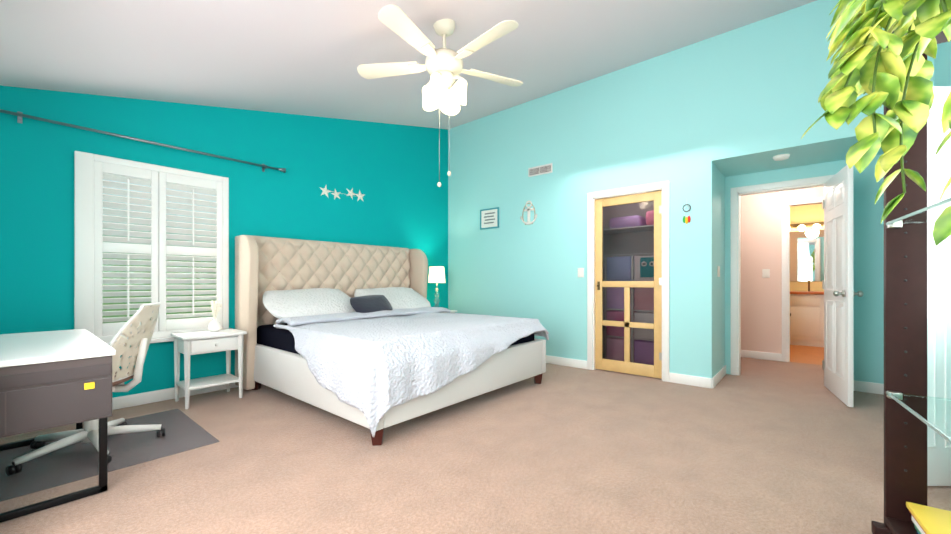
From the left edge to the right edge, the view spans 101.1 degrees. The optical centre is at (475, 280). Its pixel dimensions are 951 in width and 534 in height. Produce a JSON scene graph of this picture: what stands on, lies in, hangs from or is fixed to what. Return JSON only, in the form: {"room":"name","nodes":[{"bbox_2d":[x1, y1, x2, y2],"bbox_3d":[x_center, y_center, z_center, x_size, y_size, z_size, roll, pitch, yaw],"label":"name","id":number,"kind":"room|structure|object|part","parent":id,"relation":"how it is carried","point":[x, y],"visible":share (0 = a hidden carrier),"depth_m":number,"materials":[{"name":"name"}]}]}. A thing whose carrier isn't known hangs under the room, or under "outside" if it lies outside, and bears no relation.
{"room":"bedroom","nodes":[
{"label":"bedroom","id":0,"kind":"room"},
{"bbox_2d":[0,85,447,397],"bbox_3d":[-2.042,-0.815,4.385,0.100,3.750,5.050,0,0,40],"label":"wall","id":1,"kind":"structure","parent":0,"point":[390,172],"depth_m":3.79,"materials":[{"name":"teal paint"}]},
{"bbox_2d":[0,109,285,172],"bbox_3d":[-2.723,-1.180,3.434,0.096,0.080,2.040,0,0,40],"label":"curtain rod","id":2,"kind":"object","parent":1,"relation":"attached to","point":[19,115],"visible":1,"depth_m":3.21,"materials":[{"name":"silver metal"}]},
{"bbox_2d":[74,151,228,345],"bbox_3d":[-2.787,-0.235,3.452,0.175,1.540,1.095,0,0,40],"label":"window shutters","id":3,"kind":"object","parent":1,"relation":"attached to","point":[91,170],"visible":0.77,"depth_m":3.36,"materials":[{"name":"white wood"}]},
{"bbox_2d":[112,383,238,409],"bbox_3d":[-1.999,1.010,4.347,0.015,0.100,4.850,0,0,40],"label":"baseboard","id":4,"kind":"structure","parent":1,"relation":"attached to","point":[126,401],"depth_m":3.40,"materials":[{"name":"white paint"}]},
{"bbox_2d":[320,186,364,200],"bbox_3d":[-1.612,-1.068,4.795,0.020,0.195,0.624,0,0,40],"label":"art","id":5,"kind":"object","parent":1,"relation":"attached to","point":[336,193],"visible":1,"depth_m":4.76,"materials":[{"name":"white"}]},
{"bbox_2d":[0,0,816,128],"bbox_3d":[0.214,-2.010,3.055,5.660,1.552,6.350,0,0,40],"label":"ceiling","id":6,"kind":"structure","parent":0,"point":[303,57],"depth_m":3.00,"materials":[{"name":"white paint"}]},
{"bbox_2d":[357,5,522,186],"bbox_3d":[-0.204,-1.278,2.780,1.235,1.205,1.259,0,0,40],"label":"ceiling fan","id":7,"kind":"object","parent":6,"relation":"hanging from","point":[443,66],"visible":1,"depth_m":2.74,"materials":[{"name":"beige"}]},
{"bbox_2d":[428,267,456,312],"bbox_3d":[-0.570,0.430,5.632,0.465,1.260,0.480,0,0,40],"label":"table lamp","id":8,"kind":"object","parent":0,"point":[436,275],"visible":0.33,"depth_m":5.54,"materials":[{"name":"white fabric"}]},
{"bbox_2d":[0,357,950,533],"bbox_3d":[0.512,1.110,3.405,5.660,0.100,7.270,0,0,40],"label":"floor carpet","id":9,"kind":"object","parent":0,"point":[759,446],"visible":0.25,"depth_m":2.23,"materials":[{"name":"beige carpet"}]},
{"bbox_2d":[0,409,217,499],"bbox_3d":[-2.467,1.057,2.435,1.020,0.003,1.230,0,0,40],"label":"chair mat","id":10,"kind":"object","parent":9,"relation":"on","point":[58,461],"visible":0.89,"depth_m":2.40,"materials":[{"name":"grey plastic"}]},
{"bbox_2d":[0,329,115,522],"bbox_3d":[-2.485,0.697,2.089,1.301,0.716,0.680,0,0,40],"label":"desk","id":11,"kind":"object","parent":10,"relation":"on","point":[52,379],"visible":0.88,"depth_m":1.82,"materials":[{"name":"white wood"}]},
{"bbox_2d":[5,302,164,475],"bbox_3d":[-2.389,0.600,2.448,0.683,0.908,0.702,0,0,40],"label":"office chair","id":12,"kind":"object","parent":10,"relation":"on","point":[143,315],"visible":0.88,"depth_m":2.44,"materials":[{"name":"white plastic"}]},
{"bbox_2d":[171,299,246,408],"bbox_3d":[-2.358,0.612,3.478,0.415,0.896,0.480,0,0,40],"label":"nightstand","id":13,"kind":"object","parent":9,"relation":"on","point":[214,337],"visible":1,"depth_m":3.43,"materials":[{"name":"white wood"}]},
{"bbox_2d":[235,235,548,445],"bbox_3d":[-0.773,0.305,3.949,2.338,1.510,2.260,0,0,40],"label":"bed","id":14,"kind":"object","parent":9,"relation":"on","point":[372,339],"visible":1,"depth_m":3.52,"materials":[{"name":"white fabric"}]},
{"bbox_2d":[603,210,653,364],"bbox_3d":[2.072,0.110,4.875,1.370,1.900,0.430,0,0,40],"label":"storage unit","id":15,"kind":"object","parent":9,"relation":"on","point":[633,312],"depth_m":4.80,"materials":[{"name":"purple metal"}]},
{"bbox_2d":[801,0,950,533],"bbox_3d":[1.317,-0.098,1.031,0.705,2.313,1.483,0,0,40],"label":"etagere","id":16,"kind":"object","parent":9,"relation":"on","point":[890,67],"visible":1,"depth_m":1.33,"materials":[{"name":"brown wood"}]},
{"bbox_2d":[448,37,713,377],"bbox_3d":[0.978,-0.815,5.064,3.620,3.750,0.100,0,0,40],"label":"wall","id":17,"kind":"structure","parent":0,"point":[513,265],"depth_m":4.78,"materials":[{"name":"teal paint"}]},
{"bbox_2d":[480,207,498,229],"bbox_3d":[0.201,-0.894,5.647,0.340,0.290,0.017,0,0,40],"label":"picture frame","id":18,"kind":"object","parent":17,"relation":"attached to","point":[489,218],"visible":0.96,"depth_m":5.64,"materials":[{"name":"teal"}]},
{"bbox_2d":[520,201,536,224],"bbox_3d":[0.706,-0.904,5.215,0.264,0.324,0.052,0,0,40],"label":"art","id":19,"kind":"object","parent":17,"relation":"attached to","point":[528,210],"visible":0.98,"depth_m":5.21,"materials":[{"name":"white"}]},
{"bbox_2d":[528,163,552,176],"bbox_3d":[0.841,-1.440,5.103,0.360,0.120,0.017,0,0,40],"label":"air vent","id":20,"kind":"object","parent":17,"relation":"in","point":[540,170],"visible":1,"depth_m":5.09,"materials":[{"name":"white metal"}]},
{"bbox_2d":[546,355,586,368],"bbox_3d":[0.451,1.010,5.437,2.332,0.100,0.015,0,0,40],"label":"baseboard","id":21,"kind":"structure","parent":17,"relation":"attached to","point":[575,363],"depth_m":4.85,"materials":[{"name":"white paint"}]},
{"bbox_2d":[578,268,583,276],"bbox_3d":[1.272,-0.097,4.738,0.080,0.115,0.012,0,0,40],"label":"light switch","id":22,"kind":"object","parent":17,"relation":"attached to","point":[580,272],"visible":1,"depth_m":4.73,"materials":[{"name":"white plastic"}]},
{"bbox_2d":[587,193,592,369],"bbox_3d":[1.362,0.008,4.659,0.065,2.105,0.018,0,0,40],"label":"trim","id":23,"kind":"structure","parent":17,"relation":"attached to","point":[589,282],"depth_m":4.65,"materials":[{"name":"white paint"}]},
{"bbox_2d":[592,182,662,197],"bbox_3d":[1.682,-1.012,4.387,0.775,0.065,0.018,0,0,40],"label":"trim","id":24,"kind":"structure","parent":17,"relation":"attached to","point":[650,186],"depth_m":4.36,"materials":[{"name":"white paint"}]},
{"bbox_2d":[593,188,662,380],"bbox_3d":[1.720,0.040,4.432,0.775,2.040,0.100,0,0,40],"label":"door frame","id":25,"kind":"structure","parent":17,"relation":"attached to","point":[594,284],"depth_m":4.64,"materials":[{"name":"white paint"}]},
{"bbox_2d":[654,190,661,378],"bbox_3d":[1.970,0.042,4.214,0.085,2.012,0.032,0,0,40],"label":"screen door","id":26,"kind":"structure","parent":17,"relation":"in","point":[657,286],"depth_m":4.21,"materials":[{"name":"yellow wood"}]},
{"bbox_2d":[602,192,653,206],"bbox_3d":[1.718,-0.916,4.429,0.577,0.095,0.032,0,0,40],"label":"door frame","id":27,"kind":"structure","parent":26,"relation":"attached to","point":[631,199],"depth_m":4.41,"materials":[{"name":"yellow wood"}]},
{"bbox_2d":[602,359,653,377],"bbox_3d":[1.718,0.983,4.428,0.577,0.130,0.032,0,0,40],"label":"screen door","id":28,"kind":"structure","parent":26,"relation":"attached to","point":[640,369],"depth_m":4.40,"materials":[{"name":"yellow wood"}]},
{"bbox_2d":[595,199,602,369],"bbox_3d":[1.466,0.042,4.643,0.085,2.012,0.032,0,0,40],"label":"door frame","id":29,"kind":"structure","parent":28,"relation":"attached to","point":[598,278],"depth_m":4.63,"materials":[{"name":"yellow wood"}]},
{"bbox_2d":[624,287,629,361],"bbox_3d":[1.718,0.497,4.429,0.060,0.843,0.032,0,0,40],"label":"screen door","id":30,"kind":"structure","parent":28,"relation":"attached to","point":[626,328],"depth_m":4.42,"materials":[{"name":"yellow wood"}]},
{"bbox_2d":[602,201,653,364],"bbox_3d":[1.717,0.025,4.428,0.577,1.787,0.003,0,0,40],"label":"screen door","id":31,"kind":"structure","parent":26,"relation":"attached to","point":[625,277],"depth_m":4.41,"materials":[{"name":"black metal"}]},
{"bbox_2d":[602,281,653,287],"bbox_3d":[1.718,0.040,4.429,0.577,0.070,0.032,0,0,40],"label":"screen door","id":32,"kind":"structure","parent":26,"relation":"attached to","point":[647,284],"depth_m":4.41,"materials":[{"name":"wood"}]},
{"bbox_2d":[602,320,653,328],"bbox_3d":[1.718,0.495,4.429,0.577,0.060,0.032,0,0,40],"label":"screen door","id":33,"kind":"structure","parent":26,"relation":"attached to","point":[631,324],"depth_m":4.40,"materials":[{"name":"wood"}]},
{"bbox_2d":[663,181,668,381],"bbox_3d":[2.002,0.007,4.115,0.065,2.105,0.018,0,0,40],"label":"trim","id":34,"kind":"structure","parent":17,"relation":"attached to","point":[665,281],"depth_m":4.10,"materials":[{"name":"white paint"}]},
{"bbox_2d":[683,204,690,223],"bbox_3d":[2.151,-0.707,3.989,0.078,0.256,0.011,0,0,40],"label":"dreamcatcher","id":35,"kind":"object","parent":17,"relation":"attached to","point":[686,220],"visible":1,"depth_m":3.98,"materials":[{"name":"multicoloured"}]},
{"bbox_2d":[669,373,711,387],"bbox_3d":[2.174,1.010,3.970,0.383,0.100,0.015,0,0,40],"label":"baseboard","id":36,"kind":"structure","parent":17,"relation":"attached to","point":[698,381],"depth_m":3.96,"materials":[{"name":"white paint"}]},
{"bbox_2d":[714,164,724,375],"bbox_3d":[2.610,-0.815,4.266,0.100,3.750,0.800,0,0,40],"label":"wall","id":37,"kind":"structure","parent":0,"point":[719,260],"depth_m":4.19,"materials":[{"name":"teal paint"}]},
{"bbox_2d":[717,266,719,276],"bbox_3d":[2.563,-0.098,4.122,0.012,0.115,0.120,0,0,40],"label":"light switch","id":38,"kind":"object","parent":37,"relation":"attached to","point":[718,271],"visible":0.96,"depth_m":4.10,"materials":[{"name":"white plastic"}]},
{"bbox_2d":[712,365,725,387],"bbox_3d":[2.589,1.010,4.152,0.015,0.100,0.800,0,0,40],"label":"baseboard","id":39,"kind":"structure","parent":37,"relation":"attached to","point":[718,376],"depth_m":4.05,"materials":[{"name":"white paint"}]},
{"bbox_2d":[603,154,883,383],"bbox_3d":[2.807,-0.190,4.558,3.060,2.500,0.100,0,0,40],"label":"wall","id":40,"kind":"structure","parent":0,"point":[868,281],"depth_m":3.75,"materials":[{"name":"teal paint"}]},
{"bbox_2d":[730,175,828,374],"bbox_3d":[3.232,0.007,4.197,0.825,2.105,0.138,0,0,40],"label":"door frame","id":41,"kind":"structure","parent":40,"relation":"attached to","point":[733,292],"depth_m":4.38,"materials":[{"name":"white paint"}]},
{"bbox_3d":[3.218,-1.012,4.131,0.760,0.065,0.018,0,0,40],"label":"entry top casing trim","id":42,"kind":"part","parent":41,"relation":"part of","materials":[{"name":"wood"}]},
{"bbox_2d":[824,165,853,406],"bbox_3d":[3.303,0.039,3.573,0.035,2.018,0.760,0,0,30],"label":"entry door","id":43,"kind":"structure","parent":40,"relation":"in","point":[839,388],"depth_m":3.31,"materials":[{"name":"white wood"}]},
{"bbox_2d":[826,301,826,366],"bbox_3d":[3.427,0.520,3.820,0.008,0.640,0.012,0,0,30],"label":"entry door","id":44,"kind":"structure","parent":43,"relation":"attached to","point":[826,333],"depth_m":3.82,"materials":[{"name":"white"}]},
{"bbox_2d":[826,223,826,288],"bbox_3d":[3.427,-0.240,3.820,0.008,0.640,0.012,0,0,30],"label":"entry door","id":45,"kind":"structure","parent":43,"relation":"attached to","point":[826,255],"depth_m":3.82,"materials":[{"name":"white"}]},
{"bbox_2d":[827,301,832,370],"bbox_3d":[3.365,0.520,3.713,0.003,0.640,0.235,0,0,30],"label":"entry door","id":46,"kind":"structure","parent":43,"relation":"attached to","point":[828,366],"depth_m":3.71,"materials":[{"name":"white wood"}]},
{"bbox_2d":[827,304,832,367],"bbox_3d":[3.364,0.520,3.714,0.006,0.580,0.175,0,0,30],"label":"panel","id":47,"kind":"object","parent":43,"relation":"attached to","point":[829,335],"depth_m":3.69,"materials":[{"name":"white wood"}]},
{"bbox_2d":[827,220,832,288],"bbox_3d":[3.365,-0.240,3.713,0.003,0.640,0.235,0,0,30],"label":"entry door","id":48,"kind":"structure","parent":43,"relation":"attached to","point":[830,223],"depth_m":3.70,"materials":[{"name":"white wood"}]},
{"bbox_2d":[827,224,832,285],"bbox_3d":[3.364,-0.240,3.714,0.006,0.580,0.175,0,0,30],"label":"panel","id":49,"kind":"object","parent":43,"relation":"attached to","point":[829,255],"depth_m":3.69,"materials":[{"name":"white wood"}]},
{"bbox_2d":[827,189,832,209],"bbox_3d":[3.365,-0.765,3.714,0.003,0.170,0.235,0,0,30],"label":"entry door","id":50,"kind":"structure","parent":43,"relation":"attached to","point":[828,193],"depth_m":3.71,"materials":[{"name":"white wood"}]},
{"bbox_2d":[827,192,832,206],"bbox_3d":[3.364,-0.765,3.714,0.006,0.110,0.175,0,0,30],"label":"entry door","id":51,"kind":"structure","parent":43,"relation":"attached to","point":[829,199],"depth_m":3.70,"materials":[{"name":"white wood"}]},
{"bbox_2d":[833,302,833,371],"bbox_3d":[3.302,0.520,3.607,0.008,0.640,0.012,0,0,30],"label":"entry door","id":52,"kind":"structure","parent":43,"relation":"attached to","point":[833,336],"depth_m":3.60,"materials":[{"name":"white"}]},
{"bbox_2d":[833,220,833,288],"bbox_3d":[3.302,-0.240,3.607,0.008,0.640,0.012,0,0,30],"label":"entry door","id":53,"kind":"structure","parent":43,"relation":"attached to","point":[833,254],"depth_m":3.60,"materials":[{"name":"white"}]},
{"bbox_2d":[835,303,835,372],"bbox_3d":[3.273,0.520,3.557,0.008,0.640,0.012,0,0,30],"label":"entry door","id":54,"kind":"structure","parent":43,"relation":"attached to","point":[835,337],"depth_m":3.55,"materials":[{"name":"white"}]},
{"bbox_2d":[835,219,835,288],"bbox_3d":[3.273,-0.240,3.557,0.008,0.640,0.012,0,0,30],"label":"entry door","id":55,"kind":"structure","parent":43,"relation":"attached to","point":[835,253],"depth_m":3.55,"materials":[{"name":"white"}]},
{"bbox_2d":[833,290,838,296],"bbox_3d":[3.081,0.110,3.344,0.039,0.054,0.052,0,0,40],"label":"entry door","id":56,"kind":"structure","parent":43,"relation":"attached to","point":[836,293],"depth_m":3.33,"materials":[{"name":"silver metal"}]},
{"bbox_2d":[836,303,842,377],"bbox_3d":[3.210,0.520,3.450,0.003,0.640,0.235,0,0,30],"label":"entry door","id":57,"kind":"structure","parent":43,"relation":"attached to","point":[839,305],"depth_m":3.45,"materials":[{"name":"white wood"}]},
{"bbox_2d":[836,306,842,374],"bbox_3d":[3.209,0.520,3.451,0.006,0.580,0.175,0,0,30],"label":"panel","id":58,"kind":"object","parent":43,"relation":"attached to","point":[839,339],"depth_m":3.44,"materials":[{"name":"white wood"}]},
{"bbox_2d":[836,216,842,289],"bbox_3d":[3.210,-0.240,3.450,0.003,0.640,0.235,0,0,30],"label":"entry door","id":59,"kind":"structure","parent":43,"relation":"attached to","point":[839,287],"depth_m":3.45,"materials":[{"name":"white wood"}]},
{"bbox_2d":[836,219,842,285],"bbox_3d":[3.209,-0.240,3.451,0.006,0.580,0.175,0,0,30],"label":"panel","id":60,"kind":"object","parent":43,"relation":"attached to","point":[839,252],"depth_m":3.44,"materials":[{"name":"white wood"}]},
{"bbox_2d":[836,182,842,204],"bbox_3d":[3.210,-0.765,3.451,0.003,0.170,0.235,0,0,30],"label":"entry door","id":61,"kind":"structure","parent":43,"relation":"attached to","point":[837,187],"depth_m":3.45,"materials":[{"name":"white wood"}]},
{"bbox_2d":[836,186,842,201],"bbox_3d":[3.209,-0.765,3.451,0.006,0.110,0.175,0,0,30],"label":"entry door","id":62,"kind":"structure","parent":43,"relation":"attached to","point":[839,193],"depth_m":3.44,"materials":[{"name":"white wood"}]},
{"bbox_2d":[843,304,843,378],"bbox_3d":[3.148,0.520,3.344,0.008,0.640,0.012,0,0,30],"label":"entry door","id":63,"kind":"structure","parent":43,"relation":"attached to","point":[843,341],"depth_m":3.34,"materials":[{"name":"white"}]},
{"bbox_2d":[843,215,843,289],"bbox_3d":[3.148,-0.240,3.344,0.008,0.640,0.012,0,0,30],"label":"entry door","id":64,"kind":"structure","parent":43,"relation":"attached to","point":[843,252],"depth_m":3.34,"materials":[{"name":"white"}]},
{"bbox_2d":[857,291,863,296],"bbox_3d":[3.210,0.110,3.268,0.039,0.054,0.052,0,0,40],"label":"door knob","id":65,"kind":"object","parent":43,"relation":"attached to","point":[860,293],"depth_m":3.25,"materials":[{"name":"silver metal"}]},
{"bbox_2d":[854,380,883,394],"bbox_3d":[3.746,1.010,3.682,0.495,0.100,0.015,0,0,40],"label":"baseboard","id":66,"kind":"structure","parent":40,"relation":"attached to","point":[869,387],"depth_m":3.69,"materials":[{"name":"white paint"}]},
{"bbox_2d":[741,186,823,353],"bbox_3d":[3.878,-0.190,5.353,2.060,2.500,0.100,0,0,40],"label":"wall","id":67,"kind":"structure","parent":0,"point":[761,249],"depth_m":5.28,"materials":[{"name":"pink paint"}]},
{"bbox_2d":[741,350,781,360],"bbox_3d":[3.580,1.010,5.531,1.175,0.100,0.015,0,0,40],"label":"baseboard","id":68,"kind":"structure","parent":67,"relation":"attached to","point":[762,355],"depth_m":5.28,"materials":[{"name":"white paint"}]},
{"bbox_2d":[762,269,769,277],"bbox_3d":[3.901,-0.097,5.258,0.080,0.115,0.012,0,0,40],"label":"light switch","id":69,"kind":"object","parent":67,"relation":"attached to","point":[765,273],"visible":1,"depth_m":5.26,"materials":[{"name":"white plastic"}]},
{"bbox_2d":[782,197,823,361],"bbox_3d":[4.357,0.008,4.933,0.785,2.105,0.118,0,0,40],"label":"door frame","id":70,"kind":"structure","parent":67,"relation":"attached to","point":[784,281],"depth_m":5.12,"materials":[{"name":"white paint"}]},
{"bbox_3d":[4.350,-1.012,4.874,0.720,0.065,0.018,0,0,40],"label":"bathroom casing trim","id":71,"kind":"part","parent":70,"relation":"part of","materials":[{"name":"white wood"}]},
{"bbox_2d":[790,345,823,364],"bbox_3d":[4.917,1.111,6.188,2.560,0.100,2.680,0,0,40],"label":"floor","id":72,"kind":"structure","parent":0,"point":[806,354],"depth_m":5.62,"materials":[{"name":"orange wood"}]},
{"bbox_2d":[790,292,823,346],"bbox_3d":[5.488,0.641,6.558,1.350,0.840,0.576,0,0,40],"label":"bathroom vanity","id":73,"kind":"object","parent":72,"relation":"on","point":[806,318],"depth_m":6.32,"materials":[{"name":"white wood"}]},
{"bbox_2d":[790,204,823,290],"bbox_3d":[5.753,-0.189,7.171,2.560,2.500,0.100,0,0,40],"label":"wall","id":74,"kind":"structure","parent":0,"point":[813,213],"depth_m":6.98,"materials":[{"name":"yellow paint"}]},
{"bbox_2d":[790,230,823,280],"bbox_3d":[5.883,-0.439,6.984,1.200,0.900,0.014,0,0,40],"label":"bathroom mirror","id":75,"kind":"object","parent":74,"relation":"attached to","point":[806,255],"visible":0.29,"depth_m":6.96,"materials":[{"name":"white mirror"}]},
{"bbox_2d":[790,222,823,229],"bbox_3d":[5.871,-0.954,6.893,0.800,0.130,0.169,0,0,40],"label":"vanity light","id":76,"kind":"object","parent":74,"relation":"attached to","point":[816,225],"visible":0.42,"depth_m":6.90,"materials":[{"name":"gold metal"}]},
{"bbox_2d":[712,0,933,176],"bbox_3d":[3.164,-1.935,3.729,1.440,1.510,0.900,0,0,40],"label":"soffit","id":77,"kind":"structure","parent":0,"point":[770,80],"depth_m":3.56,"materials":[{"name":"teal paint"}]},
{"bbox_2d":[773,154,789,160],"bbox_3d":[2.890,-1.162,3.699,0.130,0.036,0.130,0,0,40],"label":"smoke detector","id":78,"kind":"object","parent":77,"relation":"attached to","point":[780,157],"visible":1,"depth_m":3.67,"materials":[{"name":"white plastic"}]},
{"bbox_2d":[934,41,950,86],"bbox_3d":[2.179,-0.816,1.383,0.100,3.750,5.750,0,0,40],"label":"wall","id":79,"kind":"structure","parent":0,"point":[942,69],"depth_m":2.72,"materials":[{"name":"teal paint"}]},
{"bbox_2d":[927,326,927,439],"bbox_3d":[2.292,0.519,1.994,0.025,0.580,0.006,0,0,-1],"label":"closet door","id":80,"kind":"structure","parent":79,"relation":"in","point":[927,380],"depth_m":1.99,"materials":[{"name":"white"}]},
{"bbox_2d":[927,176,927,289],"bbox_3d":[2.292,-0.241,1.994,0.025,0.580,0.006,0,0,-1],"label":"closet door","id":81,"kind":"structure","parent":79,"relation":"in","point":[927,234],"depth_m":1.99,"materials":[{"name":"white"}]},
{"bbox_2d":[927,320,933,444],"bbox_3d":[2.292,0.519,1.995,0.085,0.640,0.003,0,0,-1],"label":"panel","id":82,"kind":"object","parent":79,"relation":"in","point":[930,325],"depth_m":1.99,"materials":[{"name":"white"}]},
{"bbox_2d":[927,171,933,295],"bbox_3d":[2.292,-0.241,1.995,0.085,0.640,0.003,0,0,-1],"label":"panel","id":83,"kind":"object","parent":79,"relation":"in","point":[930,290],"depth_m":1.99,"materials":[{"name":"white"}]},
{"bbox_2d":[927,110,933,146],"bbox_3d":[2.292,-0.776,1.995,0.085,0.190,0.003,0,0,-1],"label":"panel","id":84,"kind":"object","parent":79,"relation":"in","point":[930,142],"depth_m":1.99,"materials":[{"name":"white wood"}]},
{"bbox_2d":[934,320,936,445],"bbox_3d":[2.341,0.519,1.995,0.012,0.640,0.008,0,0,-1],"label":"panel","id":85,"kind":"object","parent":79,"relation":"in","point":[935,373],"depth_m":1.99,"materials":[{"name":"white"}]},
{"bbox_2d":[934,171,936,295],"bbox_3d":[2.341,-0.241,1.996,0.012,0.640,0.008,0,0,-1],"label":"panel","id":86,"kind":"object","parent":79,"relation":"in","point":[935,246],"depth_m":1.99,"materials":[{"name":"white"}]},
{"bbox_2d":[934,110,936,146],"bbox_3d":[2.341,-0.776,1.996,0.012,0.190,0.008,0,0,-1],"label":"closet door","id":87,"kind":"structure","parent":79,"relation":"in","point":[935,128],"depth_m":1.99,"materials":[{"name":"white wood"}]},
{"bbox_2d":[927,86,950,485],"bbox_3d":[2.369,0.028,2.013,0.460,2.038,0.035,0,0,-1],"label":"closet door","id":88,"kind":"structure","parent":79,"relation":"in","point":[939,456],"depth_m":2.00,"materials":[{"name":"white wood"}]},
{"bbox_2d":[945,320,947,444],"bbox_3d":[2.399,0.519,1.996,0.012,0.640,0.008,0,0,-1],"label":"panel","id":89,"kind":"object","parent":79,"relation":"in","point":[946,367],"depth_m":1.99,"materials":[{"name":"white"}]},
{"bbox_2d":[945,171,947,295],"bbox_3d":[2.399,-0.241,1.996,0.012,0.640,0.008,0,0,-1],"label":"panel","id":90,"kind":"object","parent":79,"relation":"in","point":[946,247],"depth_m":1.99,"materials":[{"name":"white"}]},
{"bbox_2d":[948,320,950,444],"bbox_3d":[2.447,0.519,1.996,0.085,0.640,0.003,0,0,-1],"label":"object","id":91,"kind":"structure","parent":79,"relation":"in","point":[949,362],"depth_m":2.00,"materials":[{"name":"white"}]},
{"bbox_2d":[948,171,950,295],"bbox_3d":[2.447,-0.241,1.997,0.085,0.640,0.003,0,0,-1],"label":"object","id":92,"kind":"structure","parent":79,"relation":"in","point":[949,248],"depth_m":2.00,"materials":[{"name":"white"}]},
{"bbox_2d":[948,128,950,146],"bbox_3d":[2.447,-0.776,1.997,0.085,0.190,0.003,0,0,-1],"label":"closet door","id":93,"kind":"structure","parent":79,"relation":"in","point":[949,139],"depth_m":2.00,"materials":[{"name":"white wood"}]},
{"label":"outside","id":94,"kind":"structure","parent":0,"visible":0},
{"bbox_2d":[103,173,215,322],"bbox_3d":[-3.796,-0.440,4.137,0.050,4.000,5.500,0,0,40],"label":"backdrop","id":95,"kind":"structure","parent":94,"point":[150,259],"depth_m":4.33,"materials":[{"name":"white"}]}
]}

